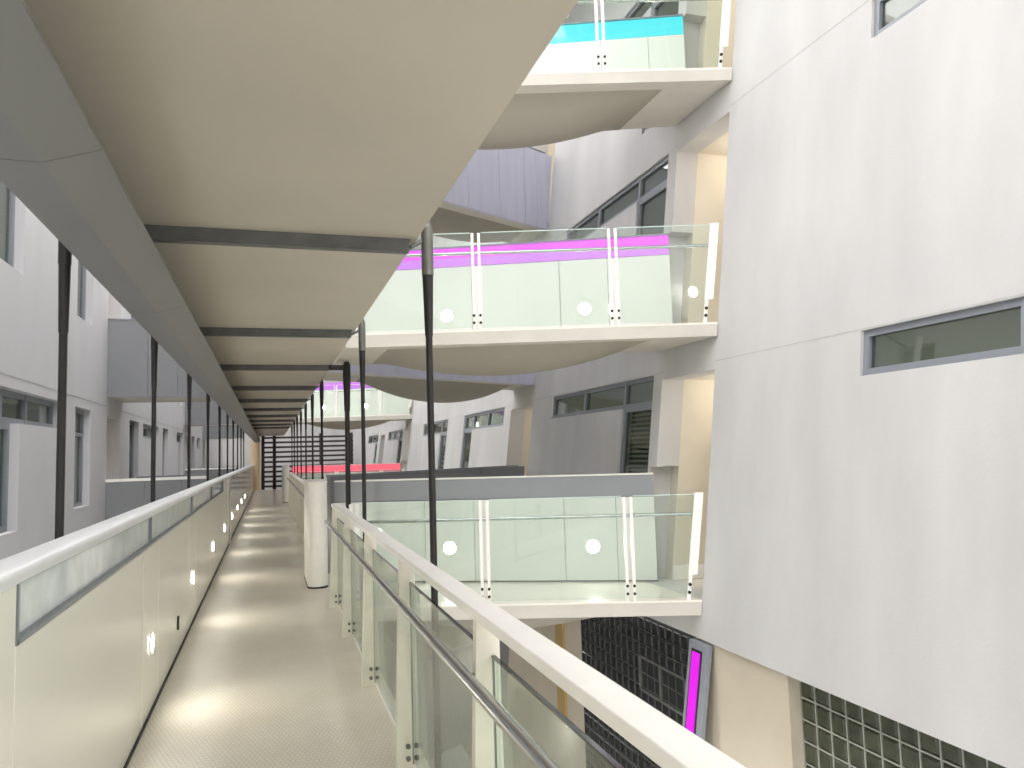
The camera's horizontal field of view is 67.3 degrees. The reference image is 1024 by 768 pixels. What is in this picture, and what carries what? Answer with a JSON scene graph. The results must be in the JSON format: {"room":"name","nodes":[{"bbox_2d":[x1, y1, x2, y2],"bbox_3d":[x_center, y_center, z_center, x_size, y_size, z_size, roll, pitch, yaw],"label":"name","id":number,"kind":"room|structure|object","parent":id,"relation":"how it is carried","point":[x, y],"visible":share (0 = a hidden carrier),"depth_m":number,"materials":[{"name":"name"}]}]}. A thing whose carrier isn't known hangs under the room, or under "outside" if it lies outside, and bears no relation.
{"room":"elevated walkway","nodes":[
{"label":"elevated walkway","id":0,"kind":"room"},
{"bbox_2d":[0,196,222,559],"bbox_3d":[-8.364,1.284,17.770,0.320,15.800,53.000,0,-5,-18],"label":"wall","id":1,"kind":"structure","parent":0,"point":[29,335],"depth_m":9.38,"materials":[{"name":"grey paint"}]},
{"bbox_2d":[0,180,14,267],"bbox_3d":[-5.181,-1.950,7.707,0.120,1.780,1.070,0,-5,-18],"label":"window","id":2,"kind":"structure","parent":1,"relation":"in","point":[7,197],"depth_m":8.02,"materials":[{"name":"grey glass"}]},
{"bbox_2d":[0,388,53,532],"bbox_3d":[-5.199,0.815,7.799,0.124,1.610,3.760,0,-5,-18],"label":"window","id":3,"kind":"structure","parent":1,"relation":"in","point":[15,408],"depth_m":8.11,"materials":[{"name":"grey glass"}]},
{"bbox_2d":[0,372,105,405],"bbox_3d":[-4.255,-0.311,5.294,0.005,0.015,14.450,0,-5,-18],"label":"trim","id":4,"kind":"structure","parent":1,"relation":"attached to","point":[0,372],"depth_m":8.75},
{"bbox_2d":[74,408,83,506],"bbox_3d":[-6.088,1.055,10.612,0.124,1.530,1.080,0,-5,-18],"label":"window","id":5,"kind":"structure","parent":1,"relation":"in","point":[79,414],"depth_m":10.95,"materials":[{"name":"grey glass"}]},
{"bbox_2d":[77,261,85,320],"bbox_3d":[-6.173,-1.684,10.848,0.120,1.850,1.080,0,-5,-18],"label":"window","id":6,"kind":"structure","parent":1,"relation":"in","point":[81,299],"depth_m":11.17,"materials":[{"name":"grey glass"}]},
{"bbox_2d":[129,421,133,477],"bbox_3d":[-7.360,1.781,14.633,0.120,2.250,1.210,0,-5,-18],"label":"window","id":7,"kind":"structure","parent":1,"relation":"in","point":[131,442],"depth_m":15.09,"materials":[{"name":"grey glass"}]},
{"bbox_2d":[143,425,150,438],"bbox_3d":[-8.054,1.098,16.822,0.120,0.470,2.460,0,-5,-18],"label":"window","id":8,"kind":"structure","parent":1,"relation":"in","point":[146,429],"depth_m":16.96,"materials":[{"name":"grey glass"}]},
{"bbox_2d":[105,474,211,519],"bbox_3d":[-5.880,2.367,12.914,1.478,1.620,1.415,0,-5,-18],"label":"footbridge","id":9,"kind":"object","parent":1,"relation":"attached to","point":[122,495],"visible":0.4,"depth_m":12.23,"materials":[{"name":"concrete"}]},
{"bbox_2d":[107,318,212,402],"bbox_3d":[-5.963,-0.357,13.151,1.478,1.270,1.410,0,-5,-18],"label":"footbridge","id":10,"kind":"object","parent":1,"relation":"attached to","point":[129,343],"visible":0.55,"depth_m":12.41,"materials":[{"name":"paint"}]},
{"bbox_2d":[185,400,236,425],"bbox_3d":[-9.551,0.646,24.506,1.478,1.340,1.410,0,-5,-18],"label":"footbridge","id":11,"kind":"object","parent":1,"relation":"attached to","point":[198,409],"visible":0.34,"depth_m":23.76,"materials":[{"name":"concrete"}]},
{"bbox_2d":[185,467,236,478],"bbox_3d":[-9.465,3.454,24.262,1.478,1.620,1.415,0,-5,-18],"label":"footbridge","id":12,"kind":"object","parent":1,"relation":"attached to","point":[214,471],"visible":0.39,"depth_m":23.69,"materials":[{"name":"concrete"}]},
{"bbox_2d":[203,425,242,438],"bbox_3d":[-11.525,1.436,30.757,1.478,1.520,1.410,0,-5,-18],"label":"footbridge","id":13,"kind":"object","parent":1,"relation":"attached to","point":[213,430],"visible":0.3,"depth_m":30.03,"materials":[{"name":"concrete"}]},
{"bbox_2d":[0,0,259,442],"bbox_3d":[-6.508,0.216,18.722,0.280,1.622,42.300,0,-5,-18],"label":"fascia beam","id":14,"kind":"structure","parent":0,"point":[52,159],"depth_m":2.27,"materials":[{"name":"grey metal"}]},
{"bbox_2d":[250,436,260,489],"bbox_3d":[-12.962,3.994,38.836,0.480,2.700,0.340,0,-5,-18],"label":"wall","id":15,"kind":"structure","parent":0,"point":[255,448],"depth_m":38.69,"materials":[{"name":"beige paint"}]},
{"bbox_2d":[127,489,429,767],"bbox_3d":[-5.913,3.470,18.598,1.640,0.160,42.500,0,-5,-18],"label":"floor","id":16,"kind":"structure","parent":0,"point":[264,674],"depth_m":5.56,"materials":[{"name":"beige tile"}]},
{"bbox_2d":[0,464,254,767],"bbox_3d":[-6.656,2.796,18.454,0.180,1.403,42.350,0,-5,-18],"label":"parapet","id":17,"kind":"object","parent":16,"relation":"on","point":[80,682],"visible":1,"depth_m":3.56,"materials":[{"name":"beige paint"}]},
{"bbox_2d":[149,632,153,654],"bbox_3d":[-2.307,1.659,4.915,0.014,0.139,0.139,0,-5,-18],"label":"wall light","id":18,"kind":"object","parent":17,"relation":"attached to","point":[151,636],"visible":1,"depth_m":4.90,"materials":[{"name":"white paint"}]},
{"bbox_2d":[282,466,289,502],"bbox_3d":[-8.088,3.575,27.482,0.250,1.290,1.104,0,-5,-18],"label":"pier","id":19,"kind":"object","parent":16,"relation":"on","point":[285,469],"visible":0.8,"depth_m":26.99,"materials":[{"name":"white paint"}]},
{"bbox_2d":[287,472,303,540],"bbox_3d":[-5.285,2.849,18.882,0.159,1.088,14.950,0,-5,-18],"label":"balustrade","id":20,"kind":"object","parent":16,"relation":"on","point":[296,484],"visible":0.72,"depth_m":18.94,"materials":[{"name":"beige paint"}]},
{"bbox_2d":[261,432,352,489],"bbox_3d":[-10.481,3.937,39.514,4.580,2.780,0.150,0,-5,-18],"label":"screen","id":21,"kind":"object","parent":16,"relation":"on","point":[263,438],"visible":0.7,"depth_m":39.21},
{"bbox_2d":[304,479,327,588],"bbox_3d":[-2.519,1.886,9.858,0.250,1.290,1.024,0,-5,-18],"label":"pier","id":22,"kind":"object","parent":16,"relation":"on","point":[315,490],"visible":1,"depth_m":9.41,"materials":[{"name":"white paint"}]},
{"bbox_2d":[339,606,422,767],"bbox_3d":[-3.108,2.745,12.235,0.035,0.022,28.600,0,-5,-18],"label":"kerb","id":23,"kind":"object","parent":16,"relation":"on","point":[420,764],"visible":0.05,"depth_m":4.92,"materials":[{"name":"white paint"}]},
{"bbox_2d":[324,503,745,767],"bbox_3d":[-0.567,1.418,3.950,0.159,1.088,9.200,0,-5,-18],"label":"balustrade","id":24,"kind":"object","parent":16,"relation":"on","point":[361,579],"visible":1,"depth_m":2.51,"materials":[{"name":"beige paint"}]},
{"bbox_2d":[223,380,352,545],"bbox_3d":[-11.739,3.659,44.119,10.200,15.800,0.300,0,-5,-18],"label":"wall","id":25,"kind":"structure","parent":0,"point":[316,430],"depth_m":43.62,"materials":[{"name":"white paint"}]},
{"bbox_2d":[23,0,577,435],"bbox_3d":[-5.878,0.602,18.884,1.285,0.200,42.500,0,-5,-18],"label":"ceiling","id":26,"kind":"structure","parent":0,"point":[334,117],"depth_m":2.53,"materials":[{"name":"paint"}]},
{"bbox_2d":[253,427,289,428],"bbox_3d":[-8.662,1.581,27.757,1.323,0.077,0.070,0,-5,-18],"label":"cross beam","id":27,"kind":"structure","parent":26,"relation":"attached to","point":[253,427],"depth_m":27.72,"materials":[{"name":"metal"}]},
{"bbox_2d":[251,423,292,425],"bbox_3d":[-7.822,1.326,25.098,1.323,0.077,0.070,0,-5,-18],"label":"cross beam","id":28,"kind":"structure","parent":26,"relation":"attached to","point":[283,424],"depth_m":25.07,"materials":[{"name":"metal"}]},
{"bbox_2d":[249,419,295,421],"bbox_3d":[-6.981,1.071,22.439,1.323,0.077,0.070,0,-5,-18],"label":"cross beam","id":29,"kind":"structure","parent":26,"relation":"attached to","point":[282,420],"depth_m":22.43,"materials":[{"name":"metal"}]},
{"bbox_2d":[296,416,297,475],"bbox_3d":[-6.289,2.420,22.529,0.100,2.990,0.100,0,-5,-18],"label":"rod","id":30,"kind":"object","parent":29,"relation":"hanging from","point":[297,416],"visible":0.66,"depth_m":22.59,"materials":[{"name":"black paint"}]},
{"bbox_2d":[243,408,303,411],"bbox_3d":[-5.316,0.566,17.169,1.323,0.077,0.070,0,-5,-18],"label":"cross beam","id":31,"kind":"structure","parent":26,"relation":"attached to","point":[244,409],"depth_m":17.13,"materials":[{"name":"metal"}]},
{"bbox_2d":[304,403,306,479],"bbox_3d":[-4.624,1.915,17.259,0.100,2.990,0.100,0,-5,-18],"label":"rod","id":32,"kind":"object","parent":31,"relation":"hanging from","point":[305,405],"visible":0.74,"depth_m":17.31,"materials":[{"name":"black paint"}]},
{"bbox_2d":[247,414,299,417],"bbox_3d":[-6.157,0.821,19.828,1.323,0.077,0.070,0,-5,-18],"label":"cross beam","id":33,"kind":"structure","parent":26,"relation":"attached to","point":[283,415],"depth_m":19.79,"materials":[{"name":"metal"}]},
{"bbox_2d":[300,410,301,478],"bbox_3d":[-5.464,2.170,19.918,0.100,2.990,0.100,0,-5,-18],"label":"rod","id":34,"kind":"object","parent":33,"relation":"hanging from","point":[301,410],"visible":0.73,"depth_m":19.96,"materials":[{"name":"black paint"}]},
{"bbox_2d":[238,398,310,402],"bbox_3d":[-4.476,0.311,14.510,1.323,0.077,0.070,0,-5,-18],"label":"cross beam","id":35,"kind":"structure","parent":26,"relation":"attached to","point":[239,400],"depth_m":14.46,"materials":[{"name":"metal"}]},
{"bbox_2d":[311,394,313,478],"bbox_3d":[-3.784,1.660,14.600,0.100,2.990,0.100,0,-5,-18],"label":"rod","id":36,"kind":"object","parent":35,"relation":"hanging from","point":[312,395],"visible":0.62,"depth_m":14.66,"materials":[{"name":"black paint"}]},
{"bbox_2d":[231,385,319,390],"bbox_3d":[-3.651,0.061,11.899,1.323,0.077,0.070,0,-5,-18],"label":"cross beam","id":37,"kind":"structure","parent":26,"relation":"attached to","point":[235,388],"depth_m":11.86,"materials":[{"name":"metal"}]},
{"bbox_2d":[320,379,323,478],"bbox_3d":[-2.958,1.410,11.989,0.100,2.990,0.100,0,-5,-18],"label":"rod","id":38,"kind":"object","parent":37,"relation":"hanging from","point":[322,381],"visible":0.62,"depth_m":12.05,"materials":[{"name":"black paint"}]},
{"bbox_2d":[320,397,323,417],"bbox_3d":[-2.990,0.369,12.078,0.057,0.320,0.057,0,-5,-18],"label":"socket","id":39,"kind":"object","parent":38,"relation":"attached to","point":[321,398],"depth_m":12.06,"materials":[{"name":"black paint"}]},
{"bbox_2d":[199,327,358,337],"bbox_3d":[-1.986,-0.444,6.629,1.323,0.077,0.070,0,-5,-18],"label":"cross beam","id":40,"kind":"structure","parent":26,"relation":"attached to","point":[206,331],"depth_m":6.58,"materials":[{"name":"metal"}]},
{"bbox_2d":[358,318,366,539],"bbox_3d":[-1.293,0.905,6.718,0.100,2.990,0.100,0,-5,-18],"label":"rod","id":41,"kind":"object","parent":40,"relation":"hanging from","point":[361,334],"visible":0.7,"depth_m":6.77,"materials":[{"name":"black paint"}]},
{"bbox_2d":[359,350,364,386],"bbox_3d":[-1.325,-0.136,6.808,0.057,0.320,0.057,0,-5,-18],"label":"socket","id":42,"kind":"object","parent":41,"relation":"attached to","point":[361,352],"depth_m":6.79,"materials":[{"name":"black paint"}]},
{"bbox_2d":[219,364,343,370],"bbox_3d":[-2.733,-0.194,9.212,1.455,0.067,0.070,0,-5,-18],"label":"cross beam","id":43,"kind":"structure","parent":26,"relation":"attached to","point":[225,367],"depth_m":9.17,"materials":[{"name":"metal"}]},
{"bbox_2d":[343,361,350,508],"bbox_3d":[-1.991,1.092,9.323,0.100,2.743,0.100,0,-5,-18],"label":"rod","id":44,"kind":"object","parent":43,"relation":"hanging from","point":[347,371],"visible":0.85,"depth_m":9.35,"materials":[{"name":"black paint"}]},
{"bbox_2d":[343,385,349,410],"bbox_3d":[-2.019,0.174,9.403,0.084,0.320,0.084,0,-5,-18],"label":"socket","id":45,"kind":"object","parent":44,"relation":"attached to","point":[346,388],"depth_m":9.37,"materials":[{"name":"black paint"}]},
{"bbox_2d":[144,224,421,253],"bbox_3d":[-1.095,-0.715,3.808,1.323,0.077,0.070,0,-5,-18],"label":"cross beam","id":46,"kind":"structure","parent":26,"relation":"attached to","point":[158,233],"depth_m":3.76,"materials":[{"name":"metal"}]},
{"bbox_2d":[421,220,441,767],"bbox_3d":[-0.402,0.635,3.898,0.100,2.990,0.100,0,-5,-18],"label":"rod","id":47,"kind":"object","parent":46,"relation":"hanging from","point":[427,233],"visible":0.8,"depth_m":3.91,"materials":[{"name":"black paint"}]},
{"bbox_2d":[422,274,432,336],"bbox_3d":[-0.434,-0.406,3.988,0.057,0.320,0.057,0,-5,-18],"label":"socket","id":48,"kind":"object","parent":47,"relation":"attached to","point":[427,279],"depth_m":3.97,"materials":[{"name":"black paint"}]},
{"bbox_2d":[427,744,471,767],"bbox_3d":[-3.895,9.123,17.378,21.000,0.150,55.000,0,-5,-18],"label":"floor","id":49,"kind":"structure","parent":0,"point":[456,757],"depth_m":18.56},
{"bbox_2d":[417,640,508,760],"bbox_3d":[-1.475,5.205,12.409,1.144,1.796,4.576,-5,-6,36],"label":"footbridge","id":50,"kind":"object","parent":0,"point":[455,699],"visible":0.4,"depth_m":12.12,"materials":[{"name":"concrete"}]},
{"bbox_2d":[396,581,585,767],"bbox_3d":[-3.972,7.273,28.251,0.180,5.408,34.640,0,-5,-18],"label":"wall","id":51,"kind":"structure","parent":0,"point":[561,743],"depth_m":13.87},
{"bbox_2d":[555,623,567,726],"bbox_3d":[0.806,4.519,12.748,0.038,2.160,0.350,0,-5,-18],"label":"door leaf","id":52,"kind":"structure","parent":51,"relation":"in","point":[559,628],"depth_m":12.66,"materials":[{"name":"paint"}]},
{"bbox_2d":[581,616,695,767],"bbox_3d":[1.686,4.667,10.111,0.115,3.654,3.654,0,-5,-18],"label":"glass wall","id":53,"kind":"structure","parent":51,"relation":"attached to","point":[647,657],"depth_m":10.18,"materials":[{"name":"glass"}]},
{"bbox_2d":[548,143,554,224],"bbox_3d":[1.167,-4.129,15.408,1.570,2.560,1.590,0,-5,-18],"label":"wall","id":54,"kind":"structure","parent":0,"point":[551,147],"depth_m":15.98,"materials":[{"name":"beige paint"}]},
{"bbox_2d":[353,0,1023,767],"bbox_3d":[-1.975,1.535,22.924,1.606,15.800,47.000,0,-5,-18],"label":"wall","id":55,"kind":"structure","parent":0,"point":[864,541],"depth_m":6.51,"materials":[{"name":"white paint"}]},
{"bbox_2d":[292,415,411,429],"bbox_3d":[-5.668,1.367,26.660,4.706,0.421,1.552,-2,-5,6],"label":"footbridge","id":56,"kind":"object","parent":55,"relation":"attached to","point":[338,423],"visible":0.79,"depth_m":26.23,"materials":[{"name":"concrete"}]},
{"bbox_2d":[298,382,409,417],"bbox_3d":[-5.784,0.571,27.551,4.338,1.316,0.130,-2,-5,7],"label":"parapet","id":57,"kind":"object","parent":56,"relation":"on","point":[390,404],"visible":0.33,"depth_m":27.46,"materials":[{"name":"clear glass"}]},
{"bbox_2d":[313,384,411,416],"bbox_3d":[-5.371,0.552,26.170,4.093,1.100,0.118,-2,-5,1],"label":"balustrade","id":58,"kind":"object","parent":56,"relation":"on","point":[334,391],"visible":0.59,"depth_m":26.12,"materials":[{"name":"white paint"}]},
{"bbox_2d":[368,435,377,463],"bbox_3d":[-6.424,3.567,35.371,0.422,2.500,3.760,0,-5,-18],"label":"window","id":59,"kind":"structure","parent":55,"relation":"in","point":[372,439],"depth_m":34.88,"materials":[{"name":"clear glass"}]},
{"bbox_2d":[388,429,402,462],"bbox_3d":[-4.444,2.966,29.104,0.422,2.500,3.760,0,-5,-18],"label":"window","id":60,"kind":"structure","parent":55,"relation":"in","point":[394,435],"depth_m":28.38,"materials":[{"name":"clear glass"}]},
{"bbox_2d":[326,465,524,573],"bbox_3d":[-1.389,2.307,12.716,1.185,1.796,4.820,-6,-6,39],"label":"footbridge","id":61,"kind":"object","parent":55,"relation":"attached to","point":[507,470],"visible":0.02,"depth_m":11.82,"materials":[{"name":"concrete"}]},
{"bbox_2d":[323,362,534,402],"bbox_3d":[-1.304,-0.592,13.023,1.218,1.796,5.079,-6,-7,42],"label":"footbridge","id":62,"kind":"object","parent":55,"relation":"attached to","point":[407,383],"visible":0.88,"depth_m":12.54,"materials":[{"name":"concrete"}]},
{"bbox_2d":[424,420,447,468],"bbox_3d":[-2.246,2.300,22.148,0.422,2.500,3.610,0,-5,-18],"label":"window","id":63,"kind":"structure","parent":55,"relation":"in","point":[440,427],"depth_m":21.31,"materials":[{"name":"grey glass"}]},
{"bbox_2d":[461,407,504,467],"bbox_3d":[-0.679,1.824,17.187,0.422,2.500,3.560,0,-5,-18],"label":"window","id":64,"kind":"structure","parent":55,"relation":"in","point":[492,418],"depth_m":18.03,"materials":[{"name":"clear glass"}]},
{"bbox_2d":[430,147,551,242],"bbox_3d":[-1.218,-3.490,13.329,1.245,1.796,5.352,-6,-7,44],"label":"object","id":65,"kind":"structure","parent":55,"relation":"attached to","point":[498,190],"depth_m":13.64,"materials":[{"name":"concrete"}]},
{"bbox_2d":[536,372,663,399],"bbox_3d":[1.131,0.072,11.619,0.005,0.010,4.800,0,-5,-18],"label":"trim","id":66,"kind":"structure","parent":55,"relation":"attached to","point":[660,372],"depth_m":10.95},
{"bbox_2d":[552,376,653,472],"bbox_3d":[1.246,1.253,11.236,0.507,2.500,3.780,0,-5,-18],"label":"window","id":67,"kind":"structure","parent":55,"relation":"in","point":[635,397],"depth_m":10.32,"materials":[{"name":"clear glass"}]},
{"bbox_2d":[628,410,651,472],"bbox_3d":[1.655,1.259,9.870,0.258,1.948,0.740,0,-5,-18],"label":"slat blind","id":68,"kind":"object","parent":67,"relation":"attached to","point":[642,422],"depth_m":10.07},
{"bbox_2d":[556,145,678,238],"bbox_3d":[1.387,-2.797,11.975,0.005,0.010,4.800,0,-5,-18],"label":"trim","id":69,"kind":"structure","parent":55,"relation":"attached to","point":[678,145],"depth_m":11.18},
{"bbox_2d":[567,156,668,238],"bbox_3d":[1.463,-1.631,11.581,0.419,2.470,3.780,0,-5,-18],"label":"window","id":70,"kind":"structure","parent":55,"relation":"in","point":[649,189],"depth_m":10.67,"materials":[{"name":"clear glass"}]},
{"bbox_2d":[626,1,678,131],"bbox_3d":[1.722,-4.530,11.941,0.419,2.470,3.780,0,-5,-18],"label":"window","id":71,"kind":"structure","parent":55,"relation":"in","point":[658,8],"depth_m":11.02,"materials":[{"name":"clear glass"}]},
{"bbox_2d":[682,638,712,740],"bbox_3d":[1.807,3.808,7.761,0.351,2.340,0.466,0,-5,-18],"label":"box","id":72,"kind":"object","parent":55,"relation":"attached to","point":[700,653],"visible":0.76,"depth_m":7.74,"materials":[{"name":"purple"}]},
{"bbox_2d":[730,0,868,105],"bbox_3d":[3.666,-3.488,4.762,0.005,0.010,8.110,0,-5,-18],"label":"trim","id":73,"kind":"structure","parent":55,"relation":"attached to","point":[868,0],"depth_m":7.43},
{"bbox_2d":[716,293,1023,360],"bbox_3d":[3.410,-0.619,4.407,0.005,0.010,8.110,0,-5,-18],"label":"trim","id":74,"kind":"structure","parent":55,"relation":"attached to","point":[1022,293],"depth_m":5.94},
{"bbox_2d":[874,0,926,36],"bbox_3d":[3.616,-2.284,4.768,0.419,2.470,3.830,0,-5,-18],"label":"window","id":75,"kind":"structure","parent":55,"relation":"in","point":[887,12],"depth_m":6.50,"materials":[{"name":"clear glass"}]},
{"bbox_2d":[863,297,1023,375],"bbox_3d":[3.358,0.600,4.410,0.422,2.500,3.830,0,-5,-18],"label":"window","id":76,"kind":"structure","parent":55,"relation":"in","point":[993,330],"depth_m":5.51,"materials":[{"name":"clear glass"}]},
{"bbox_3d":[-5.731,4.282,26.550,3.458,0.421,2.980,0,-5,-18],"label":"footbridge","id":77,"kind":"object","parent":55,"relation":"attached to","visible":0},
{"bbox_2d":[292,463,400,480],"bbox_3d":[-5.867,3.490,27.244,4.009,1.276,0.130,-2,-5,9],"label":"parapet","id":78,"kind":"object","parent":77,"relation":"on","point":[370,468],"visible":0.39,"depth_m":27.26,"materials":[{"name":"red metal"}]},
{"bbox_2d":[295,468,404,478],"bbox_3d":[-5.455,3.451,25.864,3.750,1.100,0.118,-2,-5,3],"label":"balustrade","id":79,"kind":"object","parent":77,"relation":"on","point":[404,468],"visible":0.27,"depth_m":25.87,"materials":[{"name":"white paint"}]},
{"bbox_2d":[665,0,735,589],"bbox_3d":[2.732,-1.783,9.274,2.298,8.380,1.430,0,-5,-18],"label":"wall","id":80,"kind":"structure","parent":0,"point":[691,476],"depth_m":9.58,"materials":[{"name":"beige paint"}]},
{"bbox_2d":[334,322,717,375],"bbox_3d":[-0.063,-0.333,8.922,4.706,0.421,1.552,-2,-5,6],"label":"footbridge","id":81,"kind":"object","parent":80,"relation":"attached to","point":[497,352],"visible":0.96,"depth_m":8.53,"materials":[{"name":"concrete"}]},
{"bbox_2d":[357,233,672,333],"bbox_3d":[-0.179,-1.128,9.813,4.338,1.316,0.130,-2,-5,7],"label":"parapet","id":82,"kind":"object","parent":81,"relation":"on","point":[519,290],"visible":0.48,"depth_m":9.71,"materials":[{"name":"white glass"}]},
{"bbox_2d":[440,309,453,322],"bbox_3d":[-0.830,-0.867,9.801,0.176,0.176,0.014,-2,-5,6],"label":"wall light","id":83,"kind":"object","parent":82,"relation":"attached to","point":[446,315],"visible":1,"depth_m":9.80,"materials":[{"name":"white paint"}]},
{"bbox_2d":[578,302,591,315],"bbox_3d":[0.912,-0.937,9.597,0.176,0.176,0.014,-2,-5,6],"label":"wall light","id":84,"kind":"object","parent":82,"relation":"attached to","point":[585,308],"visible":1,"depth_m":9.60,"materials":[{"name":"white paint"}]},
{"bbox_2d":[355,223,718,333],"bbox_3d":[0.233,-1.148,8.427,4.094,1.100,0.143,-2,-5,1],"label":"balustrade","id":85,"kind":"object","parent":81,"relation":"on","point":[713,230],"visible":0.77,"depth_m":8.39,"materials":[{"name":"metal"}]},
{"bbox_2d":[394,581,701,628],"bbox_3d":[-0.156,2.566,8.622,4.421,0.421,1.524,-2,-5,9],"label":"footbridge","id":86,"kind":"object","parent":80,"relation":"attached to","point":[535,604],"visible":0.59,"depth_m":8.16,"materials":[{"name":"concrete"}]},
{"bbox_2d":[334,473,657,581],"bbox_3d":[-0.263,1.790,9.506,4.009,1.276,0.130,-2,-5,9],"label":"parapet","id":87,"kind":"object","parent":86,"relation":"on","point":[540,549],"visible":0.77,"depth_m":9.39,"materials":[{"name":"glass"}]},
{"bbox_2d":[443,541,456,554],"bbox_3d":[-0.768,2.027,9.498,0.176,0.176,0.014,-2,-5,9],"label":"wall light","id":88,"kind":"object","parent":87,"relation":"attached to","point":[449,547],"visible":1,"depth_m":9.50,"materials":[{"name":"white paint"}]},
{"bbox_2d":[586,539,599,553],"bbox_3d":[0.974,1.951,9.228,0.176,0.176,0.014,-2,-5,9],"label":"wall light","id":89,"kind":"object","parent":87,"relation":"attached to","point":[593,546],"visible":1,"depth_m":9.23,"materials":[{"name":"white paint"}]},
{"bbox_2d":[349,492,702,601],"bbox_3d":[0.149,1.750,8.121,3.751,1.100,0.144,-2,-5,2],"label":"balustrade","id":90,"kind":"object","parent":86,"relation":"on","point":[696,515],"visible":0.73,"depth_m":8.07,"materials":[{"name":"metal"}]},
{"bbox_2d":[477,67,731,149],"bbox_3d":[0.030,-3.187,9.220,5.002,0.511,1.574,-2,-5,5],"label":"footbridge","id":91,"kind":"object","parent":80,"relation":"attached to","point":[547,107],"visible":0.64,"depth_m":8.93,"materials":[{"name":"concrete"}]},
{"bbox_2d":[530,14,685,71],"bbox_3d":[-0.095,-4.027,10.118,4.672,1.316,0.130,-2,-5,5],"label":"parapet","id":92,"kind":"object","parent":91,"relation":"on","point":[650,42],"visible":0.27,"depth_m":9.96,"materials":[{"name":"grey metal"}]},
{"bbox_2d":[576,0,730,70],"bbox_3d":[0.317,-4.046,8.734,4.440,1.100,0.142,-2,-5,-1],"label":"balustrade","id":93,"kind":"object","parent":91,"relation":"on","point":[726,4],"visible":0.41,"depth_m":8.71,"materials":[{"name":"metal"}]},
{"bbox_2d":[688,286,697,297],"bbox_3d":[2.258,-1.149,9.596,0.139,0.139,0.014,0,-5,-18],"label":"wall light","id":94,"kind":"object","parent":80,"relation":"attached to","point":[692,291],"visible":1,"depth_m":9.60,"materials":[{"name":"white paint"}]},
{"bbox_2d":[689,287,696,296],"bbox_3d":[2.257,-1.148,9.600,0.119,0.119,0.005,0,-5,-18],"label":"diffuser","id":95,"kind":"object","parent":94,"relation":"attached to","point":[692,290],"depth_m":9.60,"materials":[{"name":"white"}]},
{"bbox_2d":[799,681,1005,767],"bbox_3d":[3.370,3.998,4.000,0.104,3.472,5.292,0,-5,-18],"label":"glass wall","id":96,"kind":"structure","parent":0,"point":[838,732],"depth_m":5.94,"materials":[{"name":"glass"}]},
{"bbox_3d":[-5.923,3.622,18.580,1.790,0.135,42.500,0,-5,-18],"label":"floor","id":97,"kind":"structure","parent":0,"visible":0},
{"bbox_2d":[55,240,71,538],"bbox_3d":[-2.035,0.646,3.455,0.100,2.990,0.100,0,-5,-18],"label":"rod","id":98,"kind":"object","parent":97,"relation":"attached to","point":[64,255],"visible":0.47,"depth_m":3.50,"materials":[{"name":"black paint"}]},
{"bbox_2d":[58,263,70,332],"bbox_3d":[-2.066,-0.395,3.545,0.051,0.320,0.051,0,-5,-18],"label":"socket","id":99,"kind":"object","parent":98,"relation":"attached to","point":[64,269],"depth_m":3.53,"materials":[{"name":"black paint"}]},
{"bbox_2d":[151,336,157,501],"bbox_3d":[-2.914,0.912,6.237,0.100,2.990,0.100,0,-5,-18],"label":"rod","id":100,"kind":"object","parent":97,"relation":"attached to","point":[154,344],"visible":0.34,"depth_m":6.28,"materials":[{"name":"black paint"}]},
{"bbox_2d":[151,349,157,387],"bbox_3d":[-2.945,-0.128,6.327,0.051,0.320,0.051,0,-5,-18],"label":"socket","id":101,"kind":"object","parent":100,"relation":"attached to","point":[154,352],"depth_m":6.31,"materials":[{"name":"black paint"}]},
{"bbox_2d":[187,373,191,488],"bbox_3d":[-3.793,1.179,9.020,0.100,2.990,0.100,0,-5,-18],"label":"rod","id":102,"kind":"object","parent":97,"relation":"attached to","point":[189,378],"visible":0.36,"depth_m":9.06,"materials":[{"name":"black paint"}]},
{"bbox_2d":[187,382,191,408],"bbox_3d":[-3.824,0.138,9.109,0.051,0.320,0.051,0,-5,-18],"label":"socket","id":103,"kind":"object","parent":102,"relation":"attached to","point":[189,384],"depth_m":9.09,"materials":[{"name":"black paint"}]},
{"bbox_2d":[206,393,209,480],"bbox_3d":[-4.672,1.446,11.802,0.100,2.990,0.100,0,-5,-18],"label":"rod","id":104,"kind":"object","parent":97,"relation":"attached to","point":[207,395],"visible":0.36,"depth_m":11.85,"materials":[{"name":"black paint"}]},
{"bbox_2d":[206,400,209,419],"bbox_3d":[-4.703,0.405,11.892,0.051,0.320,0.051,0,-5,-18],"label":"socket","id":105,"kind":"object","parent":104,"relation":"attached to","point":[207,401],"depth_m":11.88,"materials":[{"name":"black paint"}]},
{"bbox_2d":[218,405,220,476],"bbox_3d":[-5.551,1.712,14.584,0.100,2.990,0.100,0,-5,-18],"label":"rod","id":106,"kind":"object","parent":97,"relation":"attached to","point":[219,407],"visible":0.41,"depth_m":14.64,"materials":[{"name":"black paint"}]},
{"bbox_2d":[226,414,228,473],"bbox_3d":[-6.430,1.979,17.366,0.100,2.990,0.100,0,-5,-18],"label":"rod","id":107,"kind":"object","parent":97,"relation":"attached to","point":[227,416],"visible":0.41,"depth_m":17.43,"materials":[{"name":"black paint"}]},
{"bbox_2d":[232,420,233,476],"bbox_3d":[-7.309,2.246,20.149,0.100,2.990,0.100,0,-5,-18],"label":"rod","id":108,"kind":"object","parent":97,"relation":"attached to","point":[232,420],"visible":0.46,"depth_m":20.20,"materials":[{"name":"black paint"}]},
{"bbox_2d":[240,428,241,472],"bbox_3d":[-9.067,2.779,25.713,0.100,2.990,0.100,0,-5,-18],"label":"rod","id":109,"kind":"object","parent":97,"relation":"attached to","point":[240,428],"visible":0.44,"depth_m":25.76,"materials":[{"name":"black paint"}]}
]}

